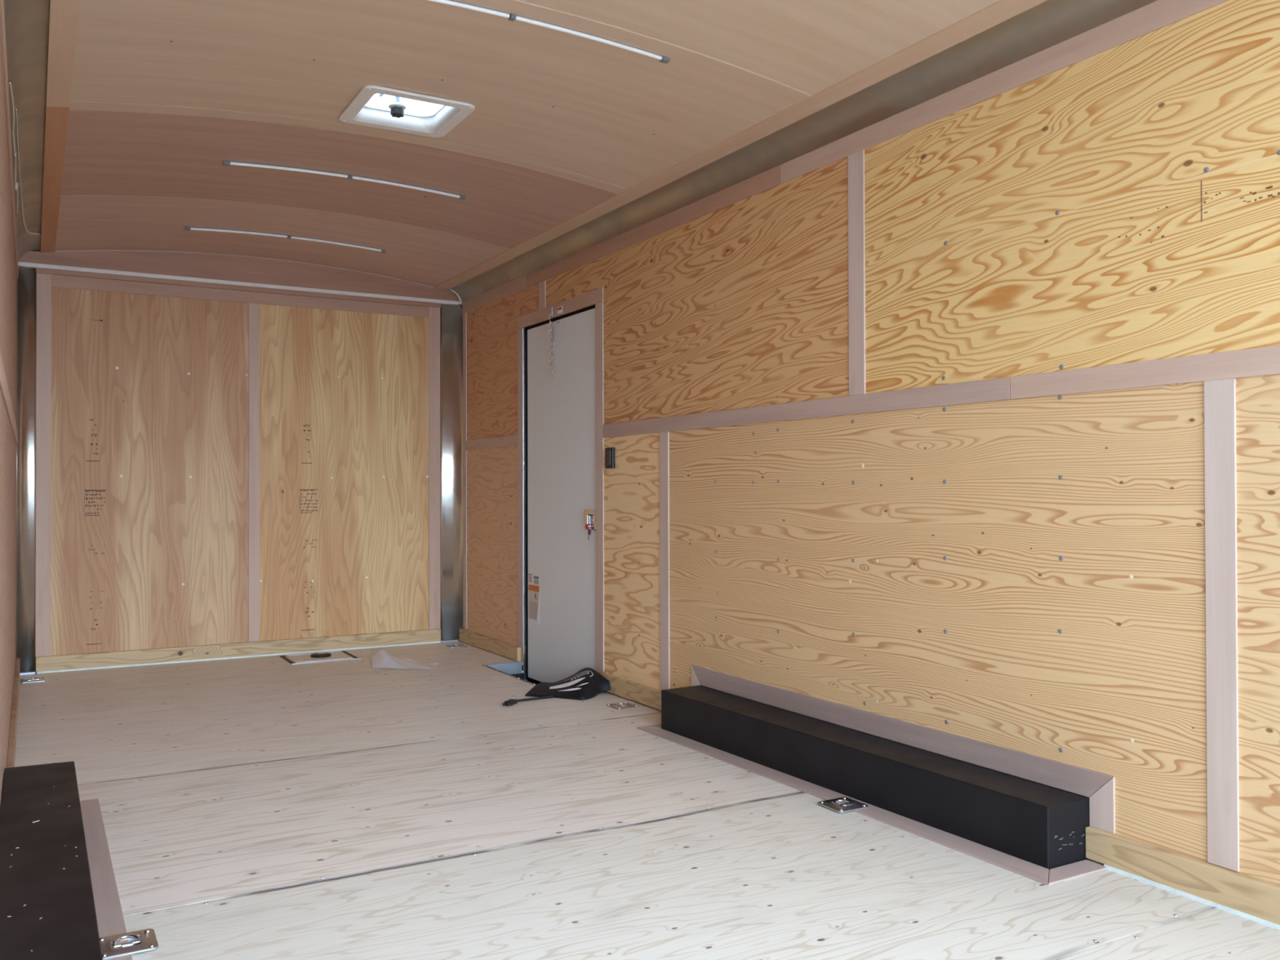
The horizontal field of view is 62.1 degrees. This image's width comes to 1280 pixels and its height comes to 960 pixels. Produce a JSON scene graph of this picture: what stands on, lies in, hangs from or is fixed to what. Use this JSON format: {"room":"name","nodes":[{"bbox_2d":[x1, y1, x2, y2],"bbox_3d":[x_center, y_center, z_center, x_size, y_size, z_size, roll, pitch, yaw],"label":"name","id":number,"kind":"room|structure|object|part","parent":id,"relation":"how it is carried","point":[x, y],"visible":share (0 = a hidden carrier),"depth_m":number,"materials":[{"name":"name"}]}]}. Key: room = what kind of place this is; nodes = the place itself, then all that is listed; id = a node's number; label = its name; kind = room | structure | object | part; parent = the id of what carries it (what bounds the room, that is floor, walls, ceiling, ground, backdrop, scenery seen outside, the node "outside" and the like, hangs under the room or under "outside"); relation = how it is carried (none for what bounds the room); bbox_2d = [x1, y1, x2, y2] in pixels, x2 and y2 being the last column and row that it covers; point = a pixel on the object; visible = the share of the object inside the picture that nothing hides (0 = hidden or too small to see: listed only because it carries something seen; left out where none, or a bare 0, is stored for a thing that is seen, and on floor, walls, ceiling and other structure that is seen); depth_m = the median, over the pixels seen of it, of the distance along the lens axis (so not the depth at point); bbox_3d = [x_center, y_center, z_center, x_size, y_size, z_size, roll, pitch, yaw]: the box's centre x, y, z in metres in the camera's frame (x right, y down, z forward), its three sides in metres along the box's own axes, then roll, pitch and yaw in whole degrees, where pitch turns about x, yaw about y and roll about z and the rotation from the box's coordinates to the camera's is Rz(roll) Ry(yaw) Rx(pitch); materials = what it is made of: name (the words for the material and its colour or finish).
{"room":"cargo space","nodes":[
{"label":"cargo space","id":0,"kind":"room"},
{"bbox_2d":[0,26,17,810],"bbox_3d":[-1.752,-0.144,2.853,0.075,2.440,6.190,0,-1,-30],"label":"wall","id":1,"kind":"structure","parent":0,"point":[8,277],"depth_m":3.25,"materials":[{"name":"brown wood"}]},
{"bbox_3d":[-1.067,0.354,1.718,0.012,1.219,3.550,0,-1,-30],"label":"plywood panel","id":2,"kind":"part","parent":1,"relation":"part of","materials":[{"name":"brown wood"}]},
{"bbox_3d":[-1.219,-0.705,1.989,0.012,0.899,4.150,0,-1,-30],"label":"plywood panel","id":3,"kind":"part","parent":1,"relation":"part of","materials":[{"name":"brown wood"}]},
{"bbox_2d":[0,0,17,278],"bbox_3d":[-1.698,-1.101,2.843,0.006,0.072,6.100,0,-1,-30],"label":"trim","id":4,"kind":"structure","parent":1,"relation":"attached to","point":[2,2],"depth_m":3.10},
{"bbox_2d":[0,351,17,443],"bbox_3d":[-1.695,-0.247,2.835,0.006,0.062,6.100,0,-1,-30],"label":"trim","id":5,"kind":"structure","parent":1,"relation":"attached to","point":[3,384],"depth_m":3.08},
{"bbox_3d":[-2.590,0.382,4.375,0.012,1.219,2.570,0,-1,-30],"label":"plywood panel","id":6,"kind":"part","parent":1,"relation":"part of","materials":[{"name":"brown wood"}]},
{"bbox_2d":[6,658,19,768],"bbox_3d":[-2.510,0.946,4.263,0.018,0.082,2.790,0,-1,-30],"label":"baseboard","id":7,"kind":"structure","parent":1,"relation":"attached to","point":[13,724],"depth_m":4.00,"materials":[{"name":"brown wood"}]},
{"bbox_2d":[8,82,17,213],"bbox_3d":[-2.209,-1.137,3.756,0.010,0.036,1.592,0,-1,-30],"label":"wire","id":8,"kind":"object","parent":1,"relation":"attached to","point":[10,83],"visible":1,"depth_m":3.64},
{"bbox_3d":[-2.742,-0.676,4.645,0.012,0.899,1.970,0,-1,-30],"label":"plywood panel","id":9,"kind":"part","parent":1,"relation":"part of","materials":[{"name":"brown wood"}]},
{"bbox_2d":[3,0,50,262],"bbox_3d":[-1.655,-1.179,2.880,0.124,0.109,6.120,0,-1,-30],"label":"trim","id":10,"kind":"structure","parent":1,"relation":"attached to","point":[27,22],"depth_m":3.37,"materials":[{"name":"metal"}]},
{"bbox_2d":[15,108,40,235],"bbox_3d":[-2.479,-1.190,4.273,0.072,0.050,2.056,0,-1,-27],"label":"cable","id":11,"kind":"object","parent":1,"relation":"attached to","point":[24,222],"visible":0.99,"depth_m":4.29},
{"bbox_2d":[46,0,79,106],"bbox_3d":[-0.978,-1.232,1.859,0.066,0.015,3.675,0,-1,-30],"label":"trim","id":12,"kind":"structure","parent":1,"relation":"attached to","point":[64,14],"depth_m":3.01,"materials":[{"name":"beige wood"}]},
{"bbox_2d":[40,106,69,252],"bbox_3d":[-2.493,-1.203,4.503,0.066,0.015,2.415,0,-1,-30],"label":"trim","id":13,"kind":"structure","parent":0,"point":[56,117],"depth_m":4.14,"materials":[{"name":"brown wood"}]},
{"bbox_2d":[16,250,428,672],"bbox_3d":[-2.200,-0.113,6.134,2.560,2.440,0.091,0,-1,-30],"label":"wall","id":14,"kind":"structure","parent":0,"point":[149,394],"depth_m":6.01,"materials":[{"name":"brown wood"}]},
{"bbox_2d":[16,265,36,672],"bbox_3d":[-3.178,-0.052,5.501,0.022,2.104,0.110,0,-1,29],"label":"trim","id":15,"kind":"structure","parent":14,"relation":"attached to","point":[27,277],"depth_m":5.51,"materials":[{"name":"metal"}]},
{"bbox_2d":[19,671,35,675],"bbox_3d":[-3.171,0.998,5.490,0.084,0.012,0.038,0,-1,-30],"label":"trim","id":16,"kind":"structure","parent":14,"relation":"attached to","point":[28,672],"depth_m":5.48,"materials":[{"name":"metal"}]},
{"bbox_2d":[35,273,51,657],"bbox_3d":[-3.118,-0.082,5.555,0.068,2.008,0.006,0,-1,-30],"label":"trim","id":17,"kind":"structure","parent":14,"relation":"attached to","point":[43,299],"depth_m":5.55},
{"bbox_3d":[-2.718,-0.115,5.795,1.165,2.240,0.012,0,-1,-30],"label":"plywood panel","id":18,"kind":"part","parent":14,"relation":"part of","materials":[{"name":"brown wood"}]},
{"bbox_2d":[35,628,440,671],"bbox_3d":[-2.190,0.961,6.066,2.188,0.076,0.023,0,-1,-30],"label":"baseboard","id":19,"kind":"structure","parent":14,"relation":"attached to","point":[61,662],"depth_m":5.98,"materials":[{"name":"brown wood"}]},
{"bbox_2d":[35,267,441,307],"bbox_3d":[-2.196,-1.090,6.086,2.196,0.025,0.020,0,-1,-30],"label":"trim","id":20,"kind":"structure","parent":14,"relation":"attached to","point":[65,273],"depth_m":6.01,"materials":[{"name":"grey metal"}]},
{"bbox_2d":[36,640,440,673],"bbox_3d":[-2.183,1.002,6.057,2.180,0.009,0.007,0,-1,-30],"label":"trim","id":21,"kind":"structure","parent":14,"relation":"attached to","point":[331,650],"depth_m":5.98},
{"bbox_2d":[18,250,459,301],"bbox_3d":[-2.174,-1.196,6.093,2.400,0.150,0.020,0,-1,-30],"label":"trim","id":22,"kind":"structure","parent":14,"relation":"attached to","point":[210,266],"depth_m":6.03,"materials":[{"name":"beige wood"}]},
{"bbox_2d":[17,262,460,304],"bbox_3d":[-2.171,-1.112,6.088,2.404,0.021,0.034,0,-1,-30],"label":"trim","id":23,"kind":"structure","parent":14,"relation":"attached to","point":[34,265],"depth_m":5.99,"materials":[{"name":"white paint"}]},
{"bbox_2d":[51,274,428,317],"bbox_3d":[-2.201,-1.044,6.091,2.051,0.066,0.006,0,-1,-30],"label":"trim","id":24,"kind":"structure","parent":14,"relation":"attached to","point":[57,281],"depth_m":6.02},
{"bbox_2d":[28,249,453,292],"bbox_3d":[-2.169,-1.206,6.083,2.400,0.137,0.006,0,-1,-30],"label":"trim","id":25,"kind":"structure","parent":14,"relation":"attached to","point":[94,250],"depth_m":6.00,"materials":[{"name":"silver metal"}]},
{"bbox_2d":[248,302,259,641],"bbox_3d":[-2.207,-0.044,6.077,0.058,1.934,0.006,0,-1,-30],"label":"trim","id":26,"kind":"structure","parent":14,"relation":"attached to","point":[254,308],"depth_m":6.07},
{"bbox_3d":[-1.676,-0.112,6.392,1.233,2.240,0.012,0,-1,-30],"label":"plywood panel","id":27,"kind":"part","parent":14,"relation":"part of","materials":[{"name":"brown wood"}]},
{"bbox_2d":[428,306,440,629],"bbox_3d":[-1.278,-0.078,6.610,0.073,2.010,0.006,0,-1,-30],"label":"trim","id":28,"kind":"structure","parent":14,"relation":"attached to","point":[434,572],"depth_m":6.61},
{"bbox_2d":[440,640,457,642],"bbox_3d":[-1.190,1.003,6.625,0.110,0.012,0.038,0,-1,-30],"label":"trim","id":29,"kind":"structure","parent":14,"relation":"attached to","point":[442,641],"depth_m":6.61,"materials":[{"name":"metal"}]},
{"bbox_2d":[440,304,464,640],"bbox_3d":[-1.176,-0.047,6.638,0.158,2.104,0.024,0,-1,-1],"label":"trim","id":30,"kind":"structure","parent":14,"relation":"attached to","point":[451,315],"depth_m":6.64,"materials":[{"name":"metal"}]},
{"bbox_2d":[365,99,434,114],"bbox_3d":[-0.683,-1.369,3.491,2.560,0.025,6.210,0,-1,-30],"label":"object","id":31,"kind":"structure","parent":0,"point":[373,103],"depth_m":3.92,"materials":[{"name":"white plastic"}]},
{"bbox_2d":[54,0,999,287],"bbox_3d":[-0.664,-1.263,3.461,2.192,0.098,6.142,0,-1,-30],"label":"ceiling","id":32,"kind":"structure","parent":0,"point":[561,125],"depth_m":3.60,"materials":[{"name":"beige wood"}]},
{"bbox_3d":[-1.873,-1.239,5.572,2.192,0.092,1.236,0,-1,-30],"label":"panel","id":33,"kind":"part","parent":32,"relation":"part of","materials":[{"name":"beige wood"}]},
{"bbox_2d":[184,226,386,253],"bbox_3d":[-1.831,-1.261,5.559,1.018,0.036,0.018,0,-1,-30],"label":"led strip","id":34,"kind":"object","parent":32,"relation":"attached to","point":[382,251],"visible":1,"depth_m":5.54,"materials":[{"name":"white plastic"}]},
{"bbox_3d":[-1.262,-1.251,4.504,2.192,0.092,1.217,0,-1,-30],"label":"panel","id":35,"kind":"part","parent":32,"relation":"part of","materials":[{"name":"beige wood"}]},
{"bbox_2d":[222,160,465,199],"bbox_3d":[-1.224,-1.273,4.499,1.018,0.036,0.018,0,-1,-30],"label":"led strip","id":36,"kind":"object","parent":32,"relation":"attached to","point":[225,162],"visible":1,"depth_m":4.47,"materials":[{"name":"white plastic"}]},
{"bbox_2d":[338,84,475,137],"bbox_3d":[-0.823,-1.351,3.737,0.390,0.145,0.377,0,-1,-30],"label":"ceiling vent","id":37,"kind":"object","parent":32,"relation":"in","point":[448,113],"visible":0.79,"depth_m":3.82,"materials":[{"name":"white plastic"}]},
{"bbox_3d":[-0.822,-1.342,3.695,0.131,0.075,0.035,-1,-1,42],"label":"crank arm","id":38,"kind":"part","parent":37,"relation":"part of","materials":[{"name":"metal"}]},
{"bbox_3d":[-0.853,-1.292,3.732,0.047,0.026,0.042,0,-1,-30],"label":"knob","id":39,"kind":"part","parent":37,"relation":"part of","materials":[{"name":"black plastic"}]},
{"bbox_3d":[-0.824,-1.406,3.738,0.370,0.035,0.370,0,-1,-30],"label":"lid","id":40,"kind":"part","parent":37,"relation":"part of","materials":[{"name":"white plastic"}]},
{"bbox_3d":[-0.637,-1.260,3.415,2.192,0.092,1.205,0,-1,-30],"label":"panel","id":41,"kind":"part","parent":32,"relation":"part of","materials":[{"name":"beige wood"}]},
{"bbox_2d":[427,0,670,63],"bbox_3d":[-0.355,-1.289,2.983,1.018,0.036,0.022,0,-1,-30],"label":"led strip","id":42,"kind":"object","parent":32,"relation":"attached to","point":[512,17],"visible":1,"depth_m":3.04,"materials":[{"name":"white plastic"}]},
{"bbox_2d":[434,0,1047,290],"bbox_3d":[0.271,-1.216,3.967,0.077,0.017,6.092,0,-1,-30],"label":"trim","id":43,"kind":"structure","parent":32,"relation":"attached to","point":[1001,11],"depth_m":3.55,"materials":[{"name":"beige wood"}]},
{"bbox_3d":[0.264,-1.280,1.843,2.192,0.092,2.412,0,-1,-30],"label":"panel","id":44,"kind":"part","parent":32,"relation":"part of","materials":[{"name":"beige wood"}]},
{"bbox_2d":[14,640,1279,959],"bbox_3d":[-0.653,1.002,3.447,2.500,0.052,6.150,0,-1,-30],"label":"floor","id":45,"kind":"structure","parent":0,"point":[268,807],"depth_m":2.82,"materials":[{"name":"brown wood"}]},
{"bbox_2d":[20,676,46,683],"bbox_3d":[-3.028,1.006,5.308,0.113,0.028,0.111,0,-1,-30],"label":"ring","id":46,"kind":"object","parent":45,"relation":"on","point":[33,679],"visible":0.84,"depth_m":5.29,"materials":[{"name":"silver metal"}]},
{"bbox_2d":[0,761,102,959],"bbox_3d":[-1.281,0.891,2.279,0.176,0.156,1.845,0,-1,-30],"label":"box","id":47,"kind":"object","parent":45,"relation":"on","point":[47,908],"visible":1,"depth_m":2.22,"materials":[{"name":"black paint"}]},
{"bbox_2d":[80,798,132,959],"bbox_3d":[-1.192,0.967,2.370,0.069,0.005,1.995,0,-1,-30],"label":"trim","id":48,"kind":"structure","parent":45,"relation":"on","point":[109,916],"depth_m":2.59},
{"bbox_2d":[99,928,158,959],"bbox_3d":[-1.065,0.968,2.203,0.113,0.028,0.111,0,-1,-30],"label":"anchor","id":49,"kind":"object","parent":48,"relation":"on","point":[145,940],"visible":0.88,"depth_m":2.20,"materials":[{"name":"silver metal"}]},
{"bbox_2d":[280,650,361,664],"bbox_3d":[-1.811,0.991,6.016,0.380,0.028,0.334,0,-1,-30],"label":"floor hatch","id":50,"kind":"object","parent":45,"relation":"on","point":[332,655],"visible":1,"depth_m":5.98,"materials":[{"name":"brown wood"}]},
{"bbox_2d":[370,649,431,669],"bbox_3d":[-1.333,0.975,5.755,0.265,0.050,0.530,0,-1,-30],"label":"paper sheet","id":51,"kind":"object","parent":45,"relation":"on","point":[382,659],"visible":1,"depth_m":5.75,"materials":[{"name":"white paper"}]},
{"bbox_2d":[444,644,467,648],"bbox_3d":[-1.109,1.012,6.428,0.113,0.028,0.111,0,-1,-30],"label":"ring","id":52,"kind":"object","parent":45,"relation":"on","point":[455,646],"visible":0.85,"depth_m":6.41,"materials":[{"name":"silver metal"}]},
{"bbox_2d":[481,662,536,685],"bbox_3d":[-0.486,1.125,5.384,0.285,0.269,0.987,0,-1,-30],"label":"well","id":53,"kind":"object","parent":45,"relation":"in","point":[513,669],"visible":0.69,"depth_m":5.80,"materials":[{"name":"metal"}]},
{"bbox_2d":[502,695,553,706],"bbox_3d":[-0.508,0.980,4.740,0.063,0.018,0.274,-1,-1,44],"label":"cable","id":54,"kind":"object","parent":45,"relation":"on","point":[510,702],"visible":1,"depth_m":4.73,"materials":[{"name":"black plastic"}]},
{"bbox_2d":[524,667,610,700],"bbox_3d":[-0.333,0.938,4.976,0.425,0.103,0.341,0,-1,21],"label":"bag","id":55,"kind":"object","parent":45,"relation":"on","point":[586,683],"visible":1,"depth_m":4.89,"materials":[{"name":"black fabric"}]},
{"bbox_2d":[605,702,639,709],"bbox_3d":[-0.077,0.992,4.639,0.113,0.028,0.111,0,-1,-34],"label":"ring","id":56,"kind":"object","parent":45,"relation":"on","point":[623,705],"visible":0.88,"depth_m":4.62,"materials":[{"name":"silver metal"}]},
{"bbox_2d":[637,724,661,728],"bbox_3d":[0.107,0.981,4.242,0.236,0.005,0.067,0,-1,-30],"label":"trim","id":57,"kind":"structure","parent":45,"relation":"on","point":[657,726],"depth_m":4.21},
{"bbox_2d":[636,727,1048,884],"bbox_3d":[0.514,0.972,3.391,0.083,0.005,1.945,0,-1,-30],"label":"trim","id":58,"kind":"structure","parent":45,"relation":"on","point":[1015,864],"depth_m":3.04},
{"bbox_2d":[817,796,868,812],"bbox_3d":[0.604,0.972,3.162,0.113,0.028,0.111,0,-1,-30],"label":"ring","id":59,"kind":"object","parent":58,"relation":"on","point":[832,804],"visible":0.97,"depth_m":3.15,"materials":[{"name":"metal"}]},
{"bbox_2d":[661,684,1089,870],"bbox_3d":[0.614,0.896,3.448,0.190,0.157,1.818,0,-1,-30],"label":"box","id":60,"kind":"object","parent":45,"relation":"on","point":[1040,824],"visible":1,"depth_m":3.11,"materials":[{"name":"black paint"}]},
{"bbox_2d":[1048,859,1106,884],"bbox_3d":[1.051,0.963,2.611,0.218,0.005,0.063,0,-1,-30],"label":"trim","id":61,"kind":"structure","parent":45,"relation":"on","point":[1086,867],"depth_m":2.61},
{"bbox_2d":[464,0,1279,885],"bbox_3d":[0.403,-0.139,4.088,0.078,2.440,6.190,0,-1,-30],"label":"wall","id":62,"kind":"structure","parent":0,"point":[1027,575],"depth_m":3.01,"materials":[{"name":"brown wood"}]},
{"bbox_2d":[448,288,462,304],"bbox_3d":[-1.153,-1.145,6.622,0.108,0.091,0.017,0,-1,-45],"label":"trim","id":63,"kind":"structure","parent":62,"relation":"attached to","point":[453,291],"depth_m":6.63,"materials":[{"name":"white paint"}]},
{"bbox_2d":[462,312,466,628],"bbox_3d":[-1.101,-0.058,6.632,0.006,1.958,0.102,0,-1,-30],"label":"trim","id":64,"kind":"structure","parent":62,"relation":"attached to","point":[464,315],"depth_m":6.60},
{"bbox_2d":[459,628,520,661],"bbox_3d":[-0.902,0.963,6.263,0.023,0.076,0.953,0,-1,-30],"label":"baseboard","id":65,"kind":"structure","parent":62,"relation":"attached to","point":[507,650],"depth_m":6.18,"materials":[{"name":"brown wood"}]},
{"bbox_2d":[466,434,517,450],"bbox_3d":[-0.876,-0.217,6.240,0.006,0.062,0.805,0,-1,-30],"label":"trim","id":66,"kind":"structure","parent":62,"relation":"attached to","point":[511,440],"depth_m":6.21,"materials":[{"name":"beige wood"}]},
{"bbox_2d":[462,275,525,314],"bbox_3d":[-0.877,-1.078,6.245,0.007,0.074,1.017,0,-1,-30],"label":"trim","id":67,"kind":"structure","parent":62,"relation":"attached to","point":[518,284],"depth_m":6.18,"materials":[{"name":"beige wood"}]},
{"bbox_3d":[-0.880,0.395,6.263,0.012,1.219,0.994,0,-1,-30],"label":"plywood panel","id":68,"kind":"part","parent":62,"relation":"part of","materials":[{"name":"brown wood"}]},
{"bbox_3d":[-0.819,-0.667,6.161,0.012,0.900,1.252,0,-1,-30],"label":"plywood panel","id":69,"kind":"part","parent":62,"relation":"part of","materials":[{"name":"brown wood"}]},
{"bbox_2d":[517,328,523,646],"bbox_3d":[-0.658,0.038,5.859,0.006,1.748,0.069,0,-1,-30],"label":"trim","id":70,"kind":"structure","parent":62,"relation":"attached to","point":[520,331],"depth_m":5.85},
{"bbox_2d":[538,280,546,310],"bbox_3d":[-0.516,-0.975,5.616,0.006,0.146,0.080,0,-1,-30],"label":"trim","id":71,"kind":"structure","parent":62,"relation":"attached to","point":[542,286],"depth_m":5.61,"materials":[{"name":"beige wood"}]},
{"bbox_2d":[548,306,560,377],"bbox_3d":[-0.442,-0.713,5.475,0.025,0.365,0.087,0,-1,-44],"label":"chain","id":72,"kind":"object","parent":62,"relation":"hanging from","point":[551,308],"visible":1,"depth_m":5.48,"materials":[{"name":"metal"}]},
{"bbox_3d":[-0.455,-0.696,5.487,0.013,0.330,0.052,0,-1,-30],"label":"chain","id":73,"kind":"part","parent":72,"relation":"part of","materials":[{"name":"silver metal"}]},
{"bbox_2d":[522,304,597,684],"bbox_3d":[-0.392,0.216,5.457,0.094,2.160,0.933,0,-1,-30],"label":"door","id":74,"kind":"structure","parent":62,"relation":"in","point":[559,411],"depth_m":5.43,"materials":[{"name":"white metal"}]},
{"bbox_2d":[528,573,532,583],"bbox_3d":[-0.595,0.534,5.770,0.001,0.050,0.046,0,-1,-30],"label":"sticker","id":75,"kind":"object","parent":74,"relation":"attached to","point":[530,575],"visible":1,"depth_m":5.77,"materials":[{"name":"white paper"}]},
{"bbox_2d":[528,584,539,625],"bbox_3d":[-0.571,0.671,5.726,0.002,0.207,0.144,0,-1,-30],"label":"warning sticker","id":76,"kind":"object","parent":74,"relation":"attached to","point":[534,590],"visible":1,"depth_m":5.72,"materials":[{"name":"white paper"}]},
{"bbox_2d":[528,593,537,618],"bbox_3d":[-0.573,0.677,5.728,0.001,0.133,0.130,0,-1,-30],"label":"print","id":77,"kind":"object","parent":76,"relation":"attached to","point":[533,597],"depth_m":5.73},
{"bbox_2d":[533,576,538,585],"bbox_3d":[-0.556,0.540,5.702,0.001,0.046,0.067,0,-1,-30],"label":"sticker","id":78,"kind":"object","parent":74,"relation":"attached to","point":[535,578],"visible":1,"depth_m":5.70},
{"bbox_2d":[585,524,591,540],"bbox_3d":[-0.248,0.250,5.116,0.010,0.078,0.051,0,-1,-30],"label":"bunch","id":79,"kind":"object","parent":74,"relation":"hanging from","point":[586,525],"visible":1,"depth_m":5.11,"materials":[{"name":"silver metal"}]},
{"bbox_3d":[-0.228,0.192,5.107,0.016,0.040,0.052,0,-1,-30],"label":"lever","id":80,"kind":"part","parent":74,"relation":"part of","materials":[{"name":"silver metal"}]},
{"bbox_2d":[557,306,562,314],"bbox_3d":[-0.408,-0.867,5.419,0.002,0.034,0.057,0,-1,-30],"label":"sticker","id":81,"kind":"object","parent":62,"relation":"attached to","point":[559,308],"visible":1,"depth_m":5.42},
{"bbox_2d":[517,287,603,328],"bbox_3d":[-0.426,-0.874,5.458,0.006,0.064,1.011,0,-1,-30],"label":"trim","id":82,"kind":"structure","parent":62,"relation":"attached to","point":[594,296],"depth_m":5.38,"materials":[{"name":"beige wood"}]},
{"bbox_2d":[595,301,604,671],"bbox_3d":[-0.191,0.030,5.044,0.006,1.748,0.074,0,-1,-30],"label":"trim","id":83,"kind":"structure","parent":62,"relation":"attached to","point":[598,306],"depth_m":5.03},
{"bbox_2d":[604,447,614,468],"bbox_3d":[-0.141,-0.102,4.946,0.016,0.096,0.076,0,-1,-30],"label":"wall switch","id":84,"kind":"object","parent":62,"relation":"attached to","point":[610,451],"visible":1,"depth_m":4.93,"materials":[{"name":"black plastic"}]},
{"bbox_3d":[-0.043,0.380,4.803,0.012,1.219,0.626,0,-1,-30],"label":"plywood panel","id":85,"kind":"part","parent":62,"relation":"part of","materials":[{"name":"brown wood"}]},
{"bbox_2d":[598,671,661,710],"bbox_3d":[0.022,0.941,4.650,0.023,0.078,0.840,0,-1,-30],"label":"baseboard","id":86,"kind":"structure","parent":62,"relation":"attached to","point":[633,691],"depth_m":4.71,"materials":[{"name":"brown wood"}]},
{"bbox_2d":[525,164,780,288],"bbox_3d":[-0.058,-1.091,4.817,0.006,0.068,2.271,0,-1,-30],"label":"trim","id":87,"kind":"structure","parent":62,"relation":"attached to","point":[769,179],"depth_m":4.52,"materials":[{"name":"beige wood"}]},
{"bbox_2d":[659,431,670,689],"bbox_3d":[0.105,0.347,4.526,0.006,1.103,0.072,0,-1,-30],"label":"trim","id":88,"kind":"structure","parent":62,"relation":"attached to","point":[664,436],"depth_m":4.52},
{"bbox_2d":[691,665,701,686],"bbox_3d":[0.228,0.827,4.309,0.006,0.142,0.065,0,-1,-30],"label":"trim","id":89,"kind":"structure","parent":62,"relation":"attached to","point":[695,682],"depth_m":4.32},
{"bbox_3d":[0.105,-0.685,4.549,0.012,0.900,2.459,0,-1,-30],"label":"plywood panel","id":90,"kind":"part","parent":62,"relation":"part of","materials":[{"name":"brown wood"}]},
{"bbox_2d":[447,0,1157,302],"bbox_3d":[0.331,-1.174,4.017,0.134,0.109,6.120,0,-1,-30],"label":"trim","id":91,"kind":"structure","parent":62,"relation":"attached to","point":[1048,24],"depth_m":3.47,"materials":[{"name":"metal"}]},
{"bbox_2d":[602,377,1010,437],"bbox_3d":[0.424,-0.242,3.972,0.006,0.062,2.402,0,-1,-30],"label":"trim","id":92,"kind":"structure","parent":62,"relation":"attached to","point":[998,388],"depth_m":3.57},
{"bbox_2d":[848,149,865,395],"bbox_3d":[0.709,-0.675,3.477,0.006,0.793,0.076,0,-1,-30],"label":"trim","id":93,"kind":"structure","parent":62,"relation":"attached to","point":[856,233],"depth_m":3.47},
{"bbox_2d":[692,665,1114,796],"bbox_3d":[0.697,0.781,3.491,0.006,0.070,1.944,0,-1,-30],"label":"trim","id":94,"kind":"structure","parent":62,"relation":"attached to","point":[1076,780],"depth_m":3.21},
{"bbox_3d":[0.719,0.365,3.472,0.012,1.219,2.437,0,-1,-30],"label":"plywood panel","id":95,"kind":"part","parent":62,"relation":"part of","materials":[{"name":"brown wood"}]},
{"bbox_2d":[780,0,1228,183],"bbox_3d":[1.206,-1.115,2.611,0.006,0.068,2.810,0,-1,-30],"label":"trim","id":96,"kind":"structure","parent":62,"relation":"attached to","point":[1155,15],"depth_m":2.93,"materials":[{"name":"beige wood"}]},
{"bbox_3d":[1.315,-0.707,2.437,0.012,0.899,2.407,0,-1,-30],"label":"plywood panel","id":97,"kind":"part","parent":62,"relation":"part of","materials":[{"name":"brown wood"}]},
{"bbox_2d":[1089,777,1115,833],"bbox_3d":[1.163,0.810,2.676,0.006,0.140,0.070,0,-1,-30],"label":"trim","id":98,"kind":"structure","parent":62,"relation":"attached to","point":[1102,802],"depth_m":2.67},
{"bbox_2d":[1010,345,1279,399],"bbox_3d":[1.464,-0.262,2.156,0.006,0.062,1.780,0,-1,-30],"label":"trim","id":99,"kind":"structure","parent":62,"relation":"attached to","point":[1264,361],"depth_m":2.55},
{"bbox_2d":[1085,826,1279,924],"bbox_3d":[1.521,0.912,2.035,0.023,0.078,1.536,0,-1,-30],"label":"baseboard","id":100,"kind":"structure","parent":62,"relation":"attached to","point":[1254,896],"depth_m":2.46,"materials":[{"name":"brown wood"}]},
{"bbox_2d":[1103,864,1279,929],"bbox_3d":[1.525,0.954,2.005,0.008,0.009,1.480,0,-1,-30],"label":"trim","id":101,"kind":"structure","parent":62,"relation":"attached to","point":[1264,922],"depth_m":2.44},
{"bbox_2d":[1204,377,1239,871],"bbox_3d":[1.318,0.324,2.409,0.006,1.103,0.072,0,-1,-30],"label":"trim","id":102,"kind":"structure","parent":62,"relation":"attached to","point":[1220,395],"depth_m":2.41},
{"bbox_3d":[1.621,0.348,1.898,0.012,1.219,1.188,0,-1,-30],"label":"plywood panel","id":103,"kind":"part","parent":62,"relation":"part of","materials":[{"name":"brown wood"}]}
]}

